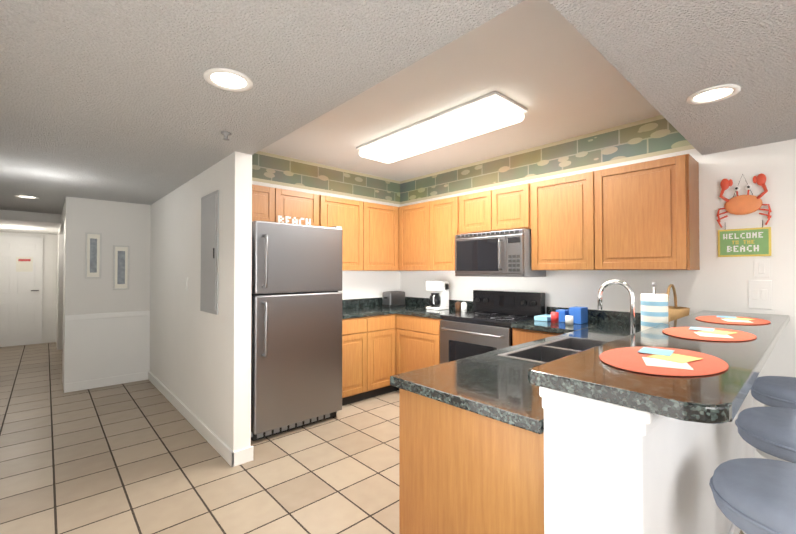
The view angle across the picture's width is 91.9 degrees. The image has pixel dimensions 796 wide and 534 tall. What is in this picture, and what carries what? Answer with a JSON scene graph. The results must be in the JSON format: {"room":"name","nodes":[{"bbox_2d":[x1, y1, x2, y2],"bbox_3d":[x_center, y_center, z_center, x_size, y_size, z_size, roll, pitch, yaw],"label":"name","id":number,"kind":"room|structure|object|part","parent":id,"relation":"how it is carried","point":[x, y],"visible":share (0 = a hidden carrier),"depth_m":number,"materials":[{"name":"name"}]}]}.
{"room":"kitchen","nodes":[
{"label":"kitchen","id":0,"kind":"room"},
{"bbox_2d":[0,232,57,342],"bbox_3d":[-6.922,0.076,7.140,1.130,2.720,0.120,1,-1,-42],"label":"wall","id":1,"kind":"structure","parent":0,"point":[49,317],"depth_m":7.32,"materials":[{"name":"paint"}]},
{"bbox_2d":[0,235,42,346],"bbox_3d":[-6.951,0.431,6.953,0.780,1.995,0.100,1,-1,-42],"label":"hall door","id":2,"kind":"structure","parent":1,"relation":"in","point":[21,283],"depth_m":7.02,"materials":[{"name":"wood"}]},
{"bbox_2d":[0,210,60,234],"bbox_3d":[-6.115,-0.701,6.180,1.010,0.130,2.400,1,-1,-42],"label":"ceiling soffit","id":3,"kind":"structure","parent":0,"point":[27,222],"depth_m":5.61,"materials":[{"name":"paint"}]},
{"bbox_2d":[56,199,65,389],"bbox_3d":[-5.131,0.061,5.932,0.120,2.720,4.080,1,-1,-42],"label":"wall","id":4,"kind":"structure","parent":0,"point":[60,287],"depth_m":6.67,"materials":[{"name":"paint"}]},
{"bbox_2d":[64,197,150,383],"bbox_3d":[-3.452,0.044,4.609,0.810,2.720,0.141,1,-1,-42],"label":"wall","id":5,"kind":"structure","parent":0,"point":[103,348],"depth_m":4.54,"materials":[{"name":"beige paint"}]},
{"bbox_3d":[-3.529,-0.133,4.458,0.150,0.530,0.020,1,-1,-42],"label":"picture frame","id":6,"kind":"part","parent":5,"relation":"part of","materials":[{"name":"white wood"}]},
{"bbox_2d":[64,372,146,392],"bbox_3d":[-3.421,1.353,4.544,0.790,0.100,0.015,1,-1,-42],"label":"baseboard","id":7,"kind":"structure","parent":5,"relation":"attached to","point":[102,382],"depth_m":4.51,"materials":[{"name":"white wood"}]},
{"bbox_2d":[65,311,149,320],"bbox_3d":[-3.413,0.573,4.556,0.805,0.060,0.020,1,-1,-42],"label":"trim","id":8,"kind":"structure","parent":5,"relation":"attached to","point":[104,315],"depth_m":4.52,"materials":[{"name":"white wood"}]},
{"bbox_3d":[-3.334,0.007,4.635,0.160,0.535,0.020,1,-1,-42],"label":"picture frame","id":9,"kind":"part","parent":5,"relation":"part of","materials":[{"name":"white wood"}]},
{"bbox_2d":[150,151,251,451],"bbox_3d":[-2.086,0.034,3.806,0.120,2.720,2.930,1,-1,-42],"label":"wall","id":10,"kind":"structure","parent":0,"point":[200,365],"depth_m":3.13,"materials":[{"name":"paint"}]},
{"bbox_2d":[200,190,218,314],"bbox_3d":[-1.515,-0.110,3.076,0.024,0.950,0.420,1,-1,-42],"label":"panel","id":11,"kind":"object","parent":10,"relation":"attached to","point":[209,249],"visible":1,"depth_m":3.03,"materials":[{"name":"grey metal"}]},
{"bbox_2d":[252,151,399,299],"bbox_3d":[-0.856,0.042,4.424,2.530,2.720,0.120,1,-1,-42],"label":"wall","id":12,"kind":"structure","parent":0,"point":[364,284],"depth_m":4.73,"materials":[{"name":"paint"}]},
{"bbox_2d":[252,151,399,203],"bbox_3d":[-0.858,-1.003,4.351,2.410,0.308,0.002,1,-1,-42],"label":"trim","id":13,"kind":"structure","parent":12,"relation":"attached to","point":[280,170],"depth_m":4.34,"materials":[{"name":"paper"}]},
{"bbox_2d":[0,342,743,533],"bbox_3d":[-0.807,1.444,3.827,10.000,0.100,15.000,1,-1,-42],"label":"floor","id":14,"kind":"structure","parent":0,"point":[142,457],"depth_m":2.63,"materials":[{"name":"tile"}]},
{"bbox_2d":[147,371,235,466],"bbox_3d":[-2.132,1.343,3.737,0.018,0.100,2.945,1,-1,-42],"label":"baseboard","id":15,"kind":"structure","parent":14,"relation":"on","point":[227,453],"depth_m":3.25,"materials":[{"name":"white wood"}]},
{"bbox_2d":[251,215,342,440],"bbox_3d":[-1.053,0.467,3.538,0.820,1.848,0.852,1,-1,-42],"label":"fridge","id":16,"kind":"object","parent":14,"relation":"on","point":[296,335],"depth_m":3.23,"materials":[{"name":"silver metal"}]},
{"bbox_3d":[-0.948,-0.409,3.531,0.360,0.097,0.060,1,-1,-42],"label":"letters on top of the fridge","id":17,"kind":"part","parent":16,"relation":"part of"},
{"bbox_2d":[342,314,441,353],"bbox_3d":[-0.082,0.959,4.175,1.461,0.880,1.266,1,-1,-42],"label":"base unit","id":18,"kind":"object","parent":14,"relation":"on","point":[362,333],"depth_m":4.01,"materials":[{"name":"brown wood"}]},
{"bbox_2d":[342,297,472,318],"bbox_3d":[-0.083,0.448,4.181,1.461,0.139,1.266,1,-1,-42],"label":"countertop","id":19,"kind":"structure","parent":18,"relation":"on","point":[415,306],"depth_m":4.35,"materials":[{"name":"black stone"}]},
{"bbox_2d":[382,291,405,306],"bbox_3d":[-0.056,0.394,4.772,0.285,0.182,0.160,1,-1,-42],"label":"toaster","id":20,"kind":"object","parent":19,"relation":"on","point":[393,298],"visible":1,"depth_m":4.70,"materials":[{"name":"silver metal"}]},
{"bbox_2d":[426,281,448,309],"bbox_3d":[0.439,0.320,4.372,0.226,0.320,0.180,1,-1,-42],"label":"coffee maker","id":21,"kind":"object","parent":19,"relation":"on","point":[439,298],"visible":0.98,"depth_m":4.32,"materials":[{"name":"white plastic"}]},
{"bbox_2d":[455,301,458,310],"bbox_3d":[0.652,0.425,4.172,0.064,0.105,0.062,1,-1,-42],"label":"canister","id":22,"kind":"object","parent":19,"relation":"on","point":[457,303],"depth_m":4.15,"materials":[{"name":"brown wood"}]},
{"bbox_2d":[459,302,466,311],"bbox_3d":[0.706,0.424,4.113,0.064,0.105,0.062,1,-1,-42],"label":"canister","id":23,"kind":"object","parent":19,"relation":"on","point":[461,307],"depth_m":4.09,"materials":[{"name":"white ceramic"}]},
{"bbox_2d":[342,328,560,533],"bbox_3d":[0.917,0.936,2.365,2.431,0.880,1.194,1,-1,-42],"label":"base unit","id":24,"kind":"object","parent":14,"relation":"on","point":[462,471],"depth_m":1.38,"materials":[{"name":"brown wood"}]},
{"bbox_2d":[390,306,640,433],"bbox_3d":[0.908,0.496,2.362,2.456,0.280,1.194,1,-1,-42],"label":"countertop","id":25,"kind":"structure","parent":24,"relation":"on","point":[496,385],"depth_m":1.63,"materials":[{"name":"black stone"}]},
{"bbox_2d":[598,280,634,334],"bbox_3d":[1.132,0.257,1.957,0.135,0.386,0.191,1,-1,-42],"label":"faucet","id":26,"kind":"object","parent":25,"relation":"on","point":[632,299],"visible":0.58,"depth_m":1.89,"materials":[{"name":"silver metal"}]},
{"bbox_2d":[641,282,667,330],"bbox_3d":[1.501,0.272,2.253,0.150,0.364,0.150,1,-1,-42],"label":"paper towel","id":27,"kind":"object","parent":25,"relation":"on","point":[654,309],"visible":0.62,"depth_m":2.20,"materials":[{"name":"white paper"}]},
{"bbox_2d":[666,284,689,321],"bbox_3d":[1.955,0.290,2.750,0.268,0.339,0.208,1,-1,-42],"label":"basket","id":28,"kind":"object","parent":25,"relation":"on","point":[675,312],"visible":0.5,"depth_m":2.66,"materials":[{"name":"wicker"}]},
{"bbox_2d":[440,290,544,363],"bbox_3d":[0.873,0.817,3.664,0.692,1.150,0.772,1,-1,-42],"label":"range","id":29,"kind":"object","parent":14,"relation":"on","point":[483,326],"visible":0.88,"depth_m":3.61,"materials":[{"name":"silver metal"}]},
{"bbox_2d":[539,387,753,533],"bbox_3d":[1.398,0.854,1.808,2.476,1.029,0.273,1,-1,-42],"label":"half wall","id":30,"kind":"structure","parent":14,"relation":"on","point":[609,468],"depth_m":1.04,"materials":[{"name":"white paint"}]},
{"bbox_2d":[528,310,789,423],"bbox_3d":[1.425,0.318,1.770,2.496,0.040,0.440,1,-1,-42],"label":"countertop","id":31,"kind":"structure","parent":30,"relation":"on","point":[718,398],"depth_m":1.03,"materials":[{"name":"black stone"}]},
{"bbox_2d":[599,347,728,375],"bbox_3d":[0.822,0.286,1.204,0.460,0.009,0.322,1,-1,-42],"label":"placemat","id":32,"kind":"object","parent":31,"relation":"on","point":[663,361],"visible":1,"depth_m":1.16,"materials":[{"name":"paper"}]},
{"bbox_2d":[662,327,756,341],"bbox_3d":[1.375,0.292,1.710,0.460,0.009,0.322,1,-1,-42],"label":"placemat","id":33,"kind":"object","parent":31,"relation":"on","point":[710,334],"visible":0.98,"depth_m":1.67,"materials":[{"name":"paper"}]},
{"bbox_2d":[695,315,770,324],"bbox_3d":[1.898,0.298,2.190,0.460,0.009,0.322,1,-1,-42],"label":"placemat","id":34,"kind":"object","parent":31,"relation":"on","point":[737,320],"visible":1,"depth_m":2.14,"materials":[{"name":"paper"}]},
{"bbox_2d":[709,458,795,533],"bbox_3d":[1.097,0.972,1.013,0.426,0.778,0.426,1,-1,-42],"label":"stool","id":35,"kind":"object","parent":14,"relation":"on","point":[754,495],"visible":1,"depth_m":1.02,"materials":[{"name":"fabric"}]},
{"bbox_2d":[735,407,795,462],"bbox_3d":[1.573,0.978,1.470,0.426,0.778,0.426,1,-1,-42],"label":"stool","id":36,"kind":"object","parent":14,"relation":"on","point":[768,432],"visible":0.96,"depth_m":1.47,"materials":[{"name":"fabric"}]},
{"bbox_2d":[750,376,795,408],"bbox_3d":[2.076,0.984,1.957,0.426,0.778,0.426,1,-1,-42],"label":"stool","id":37,"kind":"object","parent":14,"relation":"on","point":[773,391],"visible":0.52,"depth_m":1.95,"materials":[{"name":"fabric"}]},
{"bbox_2d":[0,0,795,213],"bbox_3d":[-1.169,-1.043,3.662,5.200,0.490,13.200,1,-1,-42],"label":"ceiling","id":38,"kind":"structure","parent":0,"point":[117,100],"depth_m":1.86,"materials":[{"name":"white paint"}]},
{"bbox_2d":[15,195,38,198],"bbox_3d":[-4.156,-0.785,4.314,0.200,0.008,0.200,1,-1,-42],"label":"recessed light","id":39,"kind":"object","parent":38,"relation":"in","point":[27,196],"visible":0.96,"depth_m":4.29,"materials":[{"name":"beige"}]},
{"bbox_2d":[221,131,231,140],"bbox_3d":[-1.044,-0.793,2.337,0.060,0.042,0.058,1,-1,-42],"label":"sprinkler","id":40,"kind":"object","parent":38,"relation":"attached to","point":[226,134],"visible":0.98,"depth_m":2.33,"materials":[{"name":"white metal"}]},
{"bbox_2d":[203,68,252,91],"bbox_3d":[-0.743,-0.818,1.690,0.200,0.008,0.200,1,-1,-42],"label":"recessed light","id":41,"kind":"object","parent":38,"relation":"in","point":[226,79],"visible":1,"depth_m":1.68,"materials":[{"name":"beige"}]},
{"bbox_2d":[356,91,527,162],"bbox_3d":[0.279,-1.122,3.295,0.420,0.099,1.570,1,-1,-42],"label":"fluorescent ceiling light","id":42,"kind":"object","parent":38,"relation":"attached to","point":[494,110],"visible":1,"depth_m":3.03,"materials":[{"name":"white plastic"}]},
{"bbox_2d":[687,84,740,104],"bbox_3d":[1.496,-0.817,1.829,0.200,0.008,0.200,1,-1,-42],"label":"recessed light","id":43,"kind":"object","parent":38,"relation":"in","point":[713,94],"visible":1,"depth_m":1.82,"materials":[{"name":"beige"}]},
{"bbox_2d":[400,118,795,458],"bbox_3d":[1.661,0.030,3.460,0.120,2.720,4.700,1,-1,-42],"label":"wall","id":44,"kind":"structure","parent":0,"point":[715,282],"depth_m":2.73,"materials":[{"name":"paint"}]},
{"bbox_2d":[252,184,283,222],"bbox_3d":[-1.427,-0.569,3.594,0.551,0.360,0.336,1,-1,-42],"label":"upper cabinet","id":45,"kind":"object","parent":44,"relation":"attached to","point":[267,202],"depth_m":3.57,"materials":[{"name":"brown wood"}]},
{"bbox_2d":[284,189,319,225],"bbox_3d":[-1.114,-0.565,3.881,0.534,0.360,0.336,1,-1,-42],"label":"upper cabinet","id":46,"kind":"object","parent":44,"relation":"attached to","point":[297,204],"depth_m":3.81,"materials":[{"name":"brown wood"}]},
{"bbox_2d":[320,195,359,269],"bbox_3d":[-0.687,-0.350,4.269,0.624,0.780,0.336,1,-1,-42],"label":"upper cabinet","id":47,"kind":"object","parent":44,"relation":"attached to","point":[334,211],"depth_m":4.16,"materials":[{"name":"brown wood"}]},
{"bbox_2d":[360,201,399,269],"bbox_3d":[-0.296,-0.346,4.584,0.614,0.780,0.400,1,-1,-42],"label":"upper cabinet","id":48,"kind":"object","parent":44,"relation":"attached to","point":[379,223],"depth_m":4.48,"materials":[{"name":"brown wood"}]},
{"bbox_2d":[400,201,431,269],"bbox_3d":[0.294,-0.347,4.567,0.401,0.780,0.589,1,-1,-42],"label":"upper cabinet","id":49,"kind":"object","parent":44,"relation":"attached to","point":[415,219],"depth_m":4.46,"materials":[{"name":"brown wood"}]},
{"bbox_2d":[432,195,463,269],"bbox_3d":[0.618,-0.350,4.260,0.337,0.780,0.538,1,-1,-42],"label":"upper cabinet","id":50,"kind":"object","parent":44,"relation":"attached to","point":[447,213],"depth_m":4.13,"materials":[{"name":"brown wood"}]},
{"bbox_2d":[464,191,483,233],"bbox_3d":[0.908,-0.539,3.946,0.337,0.410,0.459,1,-1,-42],"label":"upper cabinet","id":51,"kind":"object","parent":44,"relation":"attached to","point":[474,202],"depth_m":3.86,"materials":[{"name":"brown wood"}]},
{"bbox_2d":[484,183,531,231],"bbox_3d":[1.139,-0.543,3.694,0.337,0.410,0.459,1,-1,-42],"label":"upper cabinet","id":52,"kind":"object","parent":44,"relation":"attached to","point":[507,208],"depth_m":3.57,"materials":[{"name":"brown wood"}]},
{"bbox_2d":[455,229,545,276],"bbox_3d":[0.972,-0.119,3.767,0.476,0.425,0.760,1,-1,-42],"label":"microwave","id":53,"kind":"object","parent":52,"relation":"attached to","point":[506,253],"visible":1,"depth_m":3.57,"materials":[{"name":"silver metal"}]},
{"bbox_2d":[400,115,694,203],"bbox_3d":[1.116,-1.008,3.976,0.002,0.308,3.217,1,-1,-42],"label":"wallpaper border","id":54,"kind":"structure","parent":44,"relation":"attached to","point":[653,136],"depth_m":3.57,"materials":[{"name":"paper"}]},
{"bbox_2d":[531,173,583,269],"bbox_3d":[1.472,-0.362,3.327,0.337,0.780,0.668,1,-1,-42],"label":"upper cabinet","id":55,"kind":"object","parent":44,"relation":"attached to","point":[557,232],"depth_m":3.22,"materials":[{"name":"brown wood"}]},
{"bbox_2d":[584,154,699,269],"bbox_3d":[1.841,-0.367,2.925,0.337,0.780,0.659,1,-1,-42],"label":"upper cabinet","id":56,"kind":"object","parent":44,"relation":"attached to","point":[641,216],"depth_m":2.77,"materials":[{"name":"brown wood"}]},
{"bbox_2d":[716,173,771,227],"bbox_3d":[2.336,-0.453,2.607,0.037,0.359,0.280,1,-1,-42],"label":"decoration","id":57,"kind":"object","parent":44,"relation":"attached to","point":[742,204],"visible":1,"depth_m":2.59,"materials":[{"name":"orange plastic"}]},
{"bbox_2d":[718,220,770,256],"bbox_3d":[2.345,-0.191,2.612,0.017,0.240,0.270,1,-1,-42],"label":"welcome sign","id":58,"kind":"object","parent":44,"relation":"attached to","point":[744,242],"visible":1,"depth_m":2.60,"materials":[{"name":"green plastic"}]},
{"bbox_2d":[748,280,771,309],"bbox_3d":[2.400,0.183,2.552,0.010,0.190,0.115,1,-1,-42],"label":"switch plate","id":59,"kind":"object","parent":44,"relation":"attached to","point":[759,294],"visible":1,"depth_m":2.55,"materials":[{"name":"white plastic"}]},
{"bbox_2d":[754,259,769,276],"bbox_3d":[2.407,0.008,2.547,0.010,0.120,0.075,1,-1,-42],"label":"switch plate","id":60,"kind":"object","parent":44,"relation":"attached to","point":[761,267],"visible":1,"depth_m":2.54,"materials":[{"name":"white plastic"}]}
]}

